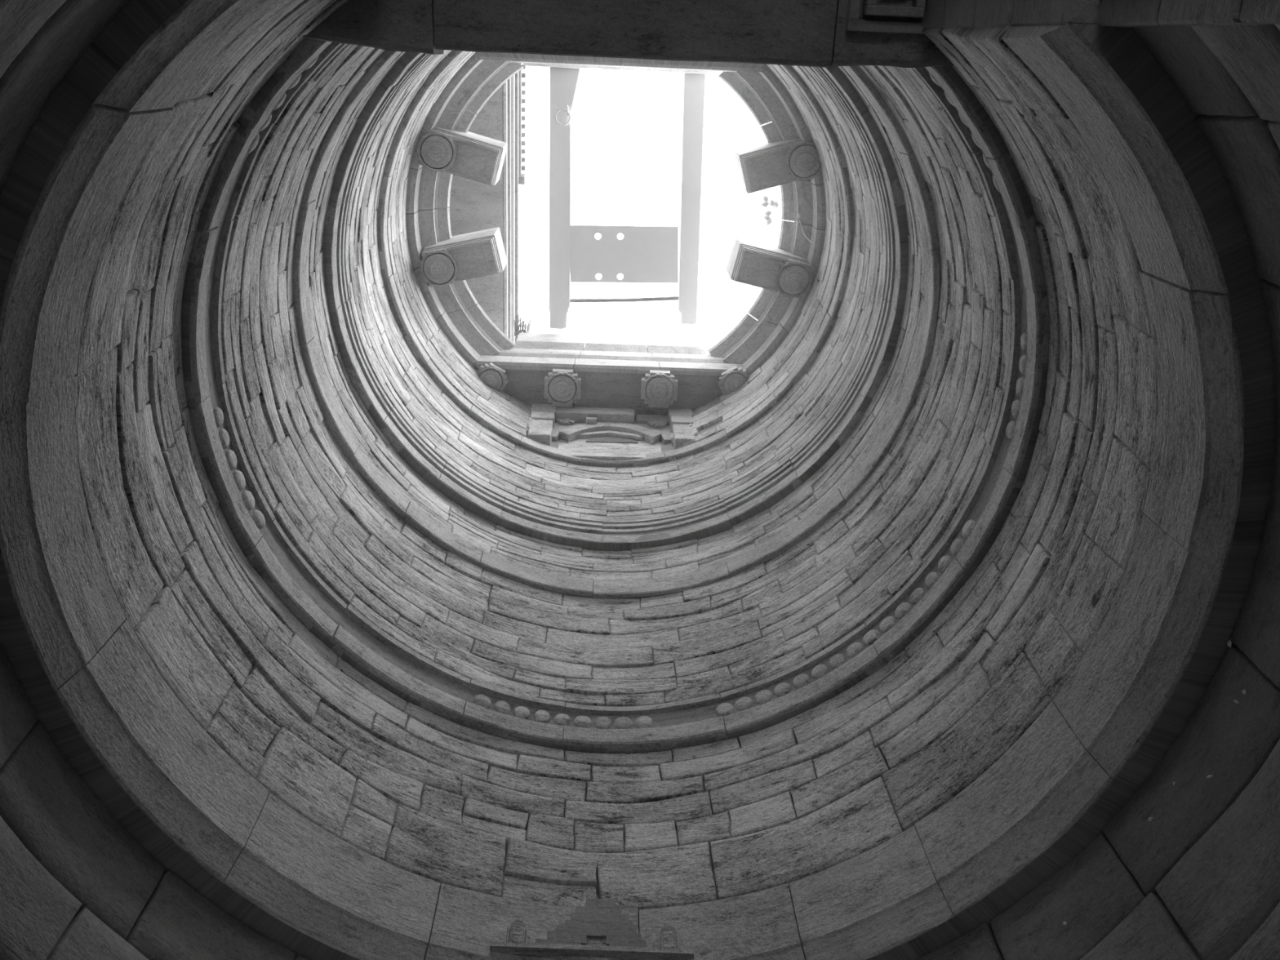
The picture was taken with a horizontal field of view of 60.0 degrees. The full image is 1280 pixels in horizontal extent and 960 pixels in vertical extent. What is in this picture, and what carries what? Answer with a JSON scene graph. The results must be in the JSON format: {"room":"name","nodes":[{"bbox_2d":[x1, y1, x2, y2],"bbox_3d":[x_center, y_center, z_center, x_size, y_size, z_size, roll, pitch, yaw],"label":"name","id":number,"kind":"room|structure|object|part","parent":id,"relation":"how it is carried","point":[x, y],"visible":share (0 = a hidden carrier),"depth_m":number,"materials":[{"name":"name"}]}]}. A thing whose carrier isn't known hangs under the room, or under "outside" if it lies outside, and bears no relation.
{"room":"stepwell shaft","nodes":[
{"label":"stepwell shaft","id":0,"kind":"room"},
{"bbox_2d":[436,71,518,342],"bbox_3d":[-3.709,-4.154,18.120,3.400,0.500,11.000,2,-68,-2],"label":"roof slab","id":1,"kind":"structure","parent":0,"point":[474,206],"depth_m":17.82,"materials":[{"name":"stone"}]},
{"bbox_2d":[518,62,526,184],"bbox_3d":[-2.157,-7.125,17.381,0.750,0.260,4.810,2,-68,-2],"label":"eave","id":2,"kind":"object","parent":1,"relation":"on","point":[522,176],"visible":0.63,"depth_m":17.89,"materials":[{"name":"stone"}]},
{"bbox_2d":[474,364,723,419],"bbox_3d":[-0.452,-1.113,16.947,4.200,0.285,1.290,2,-68,-2],"label":"ledge","id":3,"kind":"structure","parent":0,"point":[598,389],"depth_m":16.70,"materials":[{"name":"stone"}]},
{"bbox_2d":[476,362,508,392],"bbox_3d":[-2.227,-1.464,16.481,0.459,0.285,0.459,28,-72,-12],"label":"capital","id":4,"kind":"object","parent":3,"relation":"hanging from","point":[491,375],"visible":0.74,"depth_m":16.41,"materials":[{"name":"stone"}]},
{"bbox_2d":[544,368,581,406],"bbox_3d":[-1.154,-1.347,16.497,0.540,0.335,0.540,2,-68,-2],"label":"capital","id":5,"kind":"object","parent":3,"relation":"hanging from","point":[562,387],"visible":1,"depth_m":16.44,"materials":[{"name":"stone"}]},
{"bbox_2d":[640,369,677,408],"bbox_3d":[0.290,-1.332,16.539,0.540,0.335,0.540,2,-68,-2],"label":"capital","id":6,"kind":"object","parent":3,"relation":"hanging from","point":[659,388],"visible":1,"depth_m":16.48,"materials":[{"name":"stone"}]},
{"bbox_2d":[717,365,749,395],"bbox_3d":[1.432,-1.421,16.591,0.459,0.285,0.459,-24,-70,8],"label":"capital","id":7,"kind":"object","parent":3,"relation":"hanging from","point":[731,380],"visible":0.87,"depth_m":16.52,"materials":[{"name":"stone"}]},
{"bbox_2d":[181,43,1048,754],"bbox_3d":[-0.180,-1.148,9.634,7.300,2.688,7.281,2,-68,-2],"label":"wall","id":8,"kind":"structure","parent":0,"point":[757,623],"depth_m":10.13,"materials":[{"name":"stone"}]},
{"bbox_2d":[184,38,1049,757],"bbox_3d":[-0.172,-0.422,8.794,6.721,0.598,5.966,2,-68,-2],"label":"ledge","id":9,"kind":"object","parent":8,"relation":"attached to","point":[211,443],"visible":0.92,"depth_m":9.04,"materials":[{"name":"stone"}]},
{"bbox_2d":[321,49,909,551],"bbox_3d":[-0.269,-2.563,13.176,7.090,2.519,7.072,2,-68,-2],"label":"wall","id":10,"kind":"structure","parent":0,"point":[522,474],"depth_m":13.69,"materials":[{"name":"stone"}]},
{"bbox_2d":[324,53,904,551],"bbox_3d":[-0.263,-1.865,12.417,6.406,0.595,5.655,2,-68,-2],"label":"ledge","id":11,"kind":"object","parent":10,"relation":"attached to","point":[397,440],"visible":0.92,"depth_m":12.78,"materials":[{"name":"stone"}]},
{"bbox_2d":[377,50,854,467],"bbox_3d":[-0.317,-3.323,15.059,6.960,1.560,6.956,2,-68,-2],"label":"wall","id":12,"kind":"structure","parent":0,"point":[710,419],"depth_m":15.41,"materials":[{"name":"stone"}]},
{"bbox_2d":[527,404,695,459],"bbox_3d":[-0.415,-0.686,16.136,2.420,1.490,0.340,2,-68,-2],"label":"balcony","id":13,"kind":"object","parent":12,"relation":"attached to","point":[593,433],"visible":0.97,"depth_m":16.17,"materials":[{"name":"stone"}]},
{"bbox_3d":[-0.682,-0.902,16.635,1.190,0.270,0.310,2,-68,-2],"label":"architrave","id":14,"kind":"part","parent":13,"relation":"part of","materials":[{"name":"stone"}]},
{"bbox_3d":[-0.439,-0.549,16.142,1.960,1.400,0.080,2,-68,-2],"label":"panel","id":15,"kind":"part","parent":13,"relation":"part of","materials":[{"name":"stone"}]},
{"bbox_3d":[0.190,-0.846,16.701,0.520,0.230,0.230,2,-68,-2],"label":"broken architrave","id":16,"kind":"part","parent":13,"relation":"part of","materials":[{"name":"stone"}]},
{"bbox_2d":[378,50,851,466],"bbox_3d":[-0.314,-2.736,14.581,6.300,0.247,5.551,2,-68,-2],"label":"ledge","id":17,"kind":"object","parent":12,"relation":"attached to","point":[805,364],"visible":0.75,"depth_m":14.78,"materials":[{"name":"stone"}]},
{"bbox_2d":[293,49,942,600],"bbox_3d":[-0.225,-1.879,11.443,7.260,1.226,7.256,2,-68,-2],"label":"wall","id":18,"kind":"structure","parent":0,"point":[692,555],"depth_m":12.27,"materials":[{"name":"stone"}]},
{"bbox_2d":[293,50,940,599],"bbox_3d":[-0.230,-1.352,11.170,6.488,0.333,5.743,2,-68,-2],"label":"ledge","id":19,"kind":"object","parent":18,"relation":"attached to","point":[335,420],"visible":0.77,"depth_m":11.43,"materials":[{"name":"stone"}]},
{"bbox_2d":[302,0,954,67],"bbox_3d":[-0.018,-3.627,7.259,4.700,0.640,1.683,2,-68,-2],"label":"lintel","id":20,"kind":"object","parent":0,"point":[825,33],"visible":0.87,"depth_m":7.32,"materials":[{"name":"stone"}]},
{"bbox_3d":[1.666,-3.287,7.211,0.580,0.100,0.700,2,-68,-2],"label":"frame","id":21,"kind":"part","parent":20,"relation":"part of","materials":[{"name":"stone"}]},
{"bbox_3d":[1.667,-3.276,7.184,0.380,0.160,0.500,2,-68,-2],"label":"frame","id":22,"kind":"part","parent":20,"relation":"part of","materials":[{"name":"stone"}]},
{"bbox_2d":[0,0,1275,959],"bbox_3d":[-0.126,0.068,7.208,7.558,2.720,7.086,2,-68,-2],"label":"wall","id":23,"kind":"structure","parent":0,"point":[423,793],"depth_m":7.62,"materials":[{"name":"stone"}]},
{"bbox_2d":[489,897,694,959],"bbox_3d":[-0.322,3.038,7.543,1.356,0.557,0.137,3,-68,-3],"label":"door pediment","id":24,"kind":"object","parent":23,"relation":"attached to","point":[600,918],"visible":1,"depth_m":7.41,"materials":[{"name":"stone"}]},
{"bbox_3d":[-0.820,3.039,7.370,0.069,0.140,0.060,12,-69,-6],"label":"pavilion door","id":25,"kind":"part","parent":24,"relation":"part of","materials":[{"name":"stone"}]},
{"bbox_2d":[489,941,694,959],"bbox_3d":[-0.313,3.100,7.289,1.356,0.040,0.065,3,-68,-3],"label":"shelf","id":26,"kind":"object","parent":24,"relation":"attached to","point":[665,953],"depth_m":7.27,"materials":[{"name":"stone"}]},
{"bbox_3d":[0.193,3.098,7.419,0.069,0.140,0.060,-5,-68,1],"label":"pavilion door","id":27,"kind":"part","parent":24,"relation":"part of","materials":[{"name":"stone"}]},
{"bbox_2d":[0,0,1244,959],"bbox_3d":[-0.107,0.407,6.307,6.999,0.793,6.563,2,-68,-2],"label":"ledge","id":28,"kind":"object","parent":23,"relation":"attached to","point":[866,905],"visible":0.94,"depth_m":6.42,"materials":[{"name":"stone"}]},
{"bbox_2d":[0,0,1279,959],"bbox_3d":[-0.013,1.861,2.741,7.838,6.910,7.348,2,-68,-2],"label":"wall","id":29,"kind":"structure","parent":0,"point":[1199,879],"depth_m":5.85,"materials":[{"name":"stone"}]},
{"bbox_2d":[1226,639,1231,647],"bbox_3d":[3.244,0.894,6.094,0.022,0.047,0.042,38,-74,-15],"label":"flake","id":30,"kind":"object","parent":29,"relation":"attached to","point":[1229,642],"visible":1,"depth_m":6.08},
{"bbox_2d":[920,0,1279,28],"bbox_3d":[2.637,-5.100,1.422,1.017,9.490,8.361,2,-68,-2],"label":"wall","id":31,"kind":"structure","parent":0,"point":[943,14],"depth_m":4.89,"materials":[{"name":"stone"}]},
{"bbox_3d":[-0.348,-3.825,16.317,6.940,1.250,6.936,2,-68,-2],"label":"wall","id":32,"kind":"structure","parent":0,"visible":0},
{"bbox_2d":[417,126,507,186],"bbox_3d":[-2.529,-4.612,15.721,1.112,1.170,0.550,15,-69,-7],"label":"bracket","id":33,"kind":"object","parent":32,"relation":"attached to","point":[472,156],"visible":0.98,"depth_m":15.39,"materials":[{"name":"stone"}]},
{"bbox_3d":[-2.803,-4.553,15.350,0.500,0.080,0.500,15,-69,-7],"label":"stepped seat","id":34,"kind":"part","parent":33,"relation":"part of","materials":[{"name":"stone"}]},
{"bbox_3d":[-2.397,-4.369,15.439,0.624,0.020,0.442,2,-68,-2],"label":"underside moulding","id":35,"kind":"part","parent":33,"relation":"part of","materials":[{"name":"stone"}]},
{"bbox_2d":[419,226,506,287],"bbox_3d":[-2.600,-3.243,16.266,1.112,1.170,0.550,-10,-68,3],"label":"bracket","id":36,"kind":"object","parent":32,"relation":"attached to","point":[482,253],"visible":0.99,"depth_m":15.92,"materials":[{"name":"stone"}]},
{"bbox_3d":[-2.881,-3.056,15.945,0.500,0.080,0.500,-10,-68,3],"label":"stepped seat","id":37,"kind":"part","parent":36,"relation":"part of","materials":[{"name":"stone"}]},
{"bbox_3d":[-2.407,-3.135,15.932,0.640,0.020,0.422,-10,-68,3],"label":"underside moulding","id":38,"kind":"part","parent":36,"relation":"part of","materials":[{"name":"stone"}]},
{"bbox_2d":[555,102,571,125],"bbox_3d":[-1.149,-5.458,16.539,0.245,0.083,0.326,2,-68,-2],"label":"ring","id":39,"kind":"object","parent":32,"relation":"hanging from","point":[566,110],"visible":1,"depth_m":16.51,"materials":[{"name":"grey metal"}]},
{"bbox_2d":[405,52,826,376],"bbox_3d":[-0.350,-3.920,16.439,6.800,1.454,6.285,2,-68,-2],"label":"crown molding","id":40,"kind":"structure","parent":32,"relation":"attached to","point":[471,331],"depth_m":16.30,"materials":[{"name":"stone"}]},
{"bbox_3d":[-3.243,-3.441,16.181,0.967,0.753,0.969,-5,-68,1],"label":"cornice stone","id":41,"kind":"part","parent":40,"relation":"part of","materials":[{"name":"stone"}]},
{"bbox_3d":[-3.210,-4.206,15.877,1.028,0.752,0.780,2,-68,-2],"label":"cornice stone","id":42,"kind":"part","parent":40,"relation":"part of","materials":[{"name":"stone"}]},
{"bbox_3d":[-2.980,-4.858,15.622,0.990,0.752,1.030,22,-71,-10],"label":"cornice stone","id":43,"kind":"part","parent":40,"relation":"part of","materials":[{"name":"stone"}]},
{"bbox_3d":[-3.050,-2.732,16.469,0.991,0.751,1.015,-25,-70,8],"label":"cornice stone","id":44,"kind":"part","parent":40,"relation":"part of","materials":[{"name":"stone"}]},
{"bbox_3d":[-2.615,-2.034,16.759,0.969,0.754,1.234,-39,-72,13],"label":"cornice stone","id":45,"kind":"part","parent":40,"relation":"part of","materials":[{"name":"stone"}]},
{"bbox_3d":[-2.422,-5.606,15.337,1.005,0.752,1.242,42,-75,-16],"label":"cornice stone","id":46,"kind":"part","parent":40,"relation":"part of","materials":[{"name":"stone"}]},
{"bbox_2d":[513,310,532,337],"bbox_3d":[-1.888,-2.517,17.834,0.310,0.182,0.432,2,-68,-2],"label":"grass tuft","id":47,"kind":"object","parent":40,"relation":"on","point":[524,326],"visible":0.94,"depth_m":17.83,"materials":[{"name":"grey plant"}]},
{"bbox_3d":[-1.684,-1.566,17.346,1.618,1.454,1.135,2,-68,-2],"label":"cornice stone","id":48,"kind":"part","parent":40,"relation":"part of","materials":[{"name":"stone"}]},
{"bbox_3d":[-1.242,-6.340,15.450,1.992,1.452,1.135,2,-68,-2],"label":"cornice stone","id":49,"kind":"part","parent":40,"relation":"part of","materials":[{"name":"stone"}]},
{"bbox_3d":[-0.375,-1.528,17.395,1.298,1.452,1.135,2,-68,-2],"label":"cornice stone","id":50,"kind":"part","parent":40,"relation":"part of","materials":[{"name":"stone"}]},
{"bbox_2d":[548,66,705,328],"bbox_3d":[-0.179,-5.264,16.823,2.410,0.240,6.090,2,-68,-2],"label":"frame","id":51,"kind":"object","parent":40,"relation":"on","point":[644,254],"visible":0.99,"depth_m":17.31,"materials":[{"name":"metal"}]},
{"bbox_3d":[-0.258,-2.882,17.732,1.784,0.064,0.073,-1,-68,-1],"label":"tie rod","id":52,"kind":"part","parent":51,"relation":"part of","materials":[{"name":"metal"}]},
{"bbox_3d":[-0.245,-3.548,17.431,1.735,0.060,0.930,2,-68,-2],"label":"cross plate","id":53,"kind":"part","parent":51,"relation":"part of","materials":[{"name":"grey metal"}]},
{"bbox_3d":[0.754,-6.281,15.525,1.992,1.451,1.135,2,-68,-2],"label":"cornice stone","id":54,"kind":"part","parent":40,"relation":"part of","materials":[{"name":"stone"}]},
{"bbox_3d":[0.831,-1.492,17.440,1.499,1.452,1.135,2,-68,-2],"label":"cornice stone","id":55,"kind":"part","parent":40,"relation":"part of","materials":[{"name":"stone"}]},
{"bbox_3d":[1.770,-1.904,16.922,1.234,0.752,0.969,-43,-73,14],"label":"cornice stone","id":56,"kind":"part","parent":40,"relation":"part of","materials":[{"name":"stone"}]},
{"bbox_3d":[1.894,-5.478,15.497,1.005,0.753,1.242,-38,-72,13],"label":"cornice stone","id":57,"kind":"part","parent":40,"relation":"part of","materials":[{"name":"stone"}]},
{"bbox_2d":[760,195,782,225],"bbox_3d":[1.985,-4.197,17.256,0.359,0.172,0.388,32,-72,-13],"label":"leafy sprig","id":58,"kind":"object","parent":40,"relation":"on","point":[766,203],"visible":0.98,"depth_m":17.30,"materials":[{"name":"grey plant"}]},
{"bbox_3d":[2.100,-4.185,17.259,0.270,0.163,0.277,2,-68,-2],"label":"stem","id":59,"kind":"part","parent":58,"relation":"part of","materials":[{"name":"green plant"}]},
{"bbox_3d":[2.265,-2.574,16.667,0.991,0.755,1.015,28,-72,-12],"label":"cornice stone","id":60,"kind":"part","parent":40,"relation":"part of","materials":[{"name":"stone"}]},
{"bbox_3d":[2.384,-4.699,15.820,0.990,0.754,1.030,-19,-69,6],"label":"cornice stone","id":61,"kind":"part","parent":40,"relation":"part of","materials":[{"name":"stone"}]},
{"bbox_3d":[2.520,-3.270,16.396,0.967,0.754,0.969,9,-69,-5],"label":"cornice stone","id":62,"kind":"part","parent":40,"relation":"part of","materials":[{"name":"stone"}]},
{"bbox_3d":[2.556,-4.034,16.091,1.028,0.753,0.780,2,-68,-2],"label":"cornice stone","id":63,"kind":"part","parent":40,"relation":"part of","materials":[{"name":"stone"}]},
{"bbox_2d":[725,235,813,297],"bbox_3d":[1.934,-3.128,16.427,1.112,1.170,0.550,13,-69,-6],"label":"bracket","id":64,"kind":"object","parent":32,"relation":"attached to","point":[751,262],"visible":1,"depth_m":16.08,"materials":[{"name":"stone"}]},
{"bbox_3d":[1.809,-3.094,16.054,0.628,0.020,0.441,2,-68,-2],"label":"underside moulding","id":65,"kind":"part","parent":64,"relation":"part of","materials":[{"name":"stone"}]},
{"bbox_3d":[2.227,-2.929,16.126,0.500,0.080,0.500,13,-69,-6],"label":"stepped seat","id":66,"kind":"part","parent":64,"relation":"part of","materials":[{"name":"stone"}]},
{"bbox_2d":[733,137,822,193],"bbox_3d":[2.005,-4.532,15.867,1.112,1.170,0.550,-14,-69,4],"label":"bracket","id":67,"kind":"object","parent":32,"relation":"attached to","point":[766,165],"visible":0.88,"depth_m":15.53,"materials":[{"name":"stone"}]},
{"bbox_3d":[1.831,-4.365,15.547,0.640,0.020,0.422,-14,-69,4],"label":"underside moulding","id":68,"kind":"part","parent":67,"relation":"part of","materials":[{"name":"stone"}]},
{"bbox_3d":[2.298,-4.470,15.512,0.500,0.080,0.500,-14,-69,4],"label":"stepped seat","id":69,"kind":"part","parent":67,"relation":"part of","materials":[{"name":"stone"}]},
{"bbox_2d":[795,213,811,242],"bbox_3d":[2.363,-3.672,16.166,0.096,0.434,0.413,-21,-69,7],"label":"vine","id":70,"kind":"object","parent":32,"relation":"hanging from","point":[798,213],"visible":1,"depth_m":16.23,"materials":[{"name":"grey plant"}]}
]}

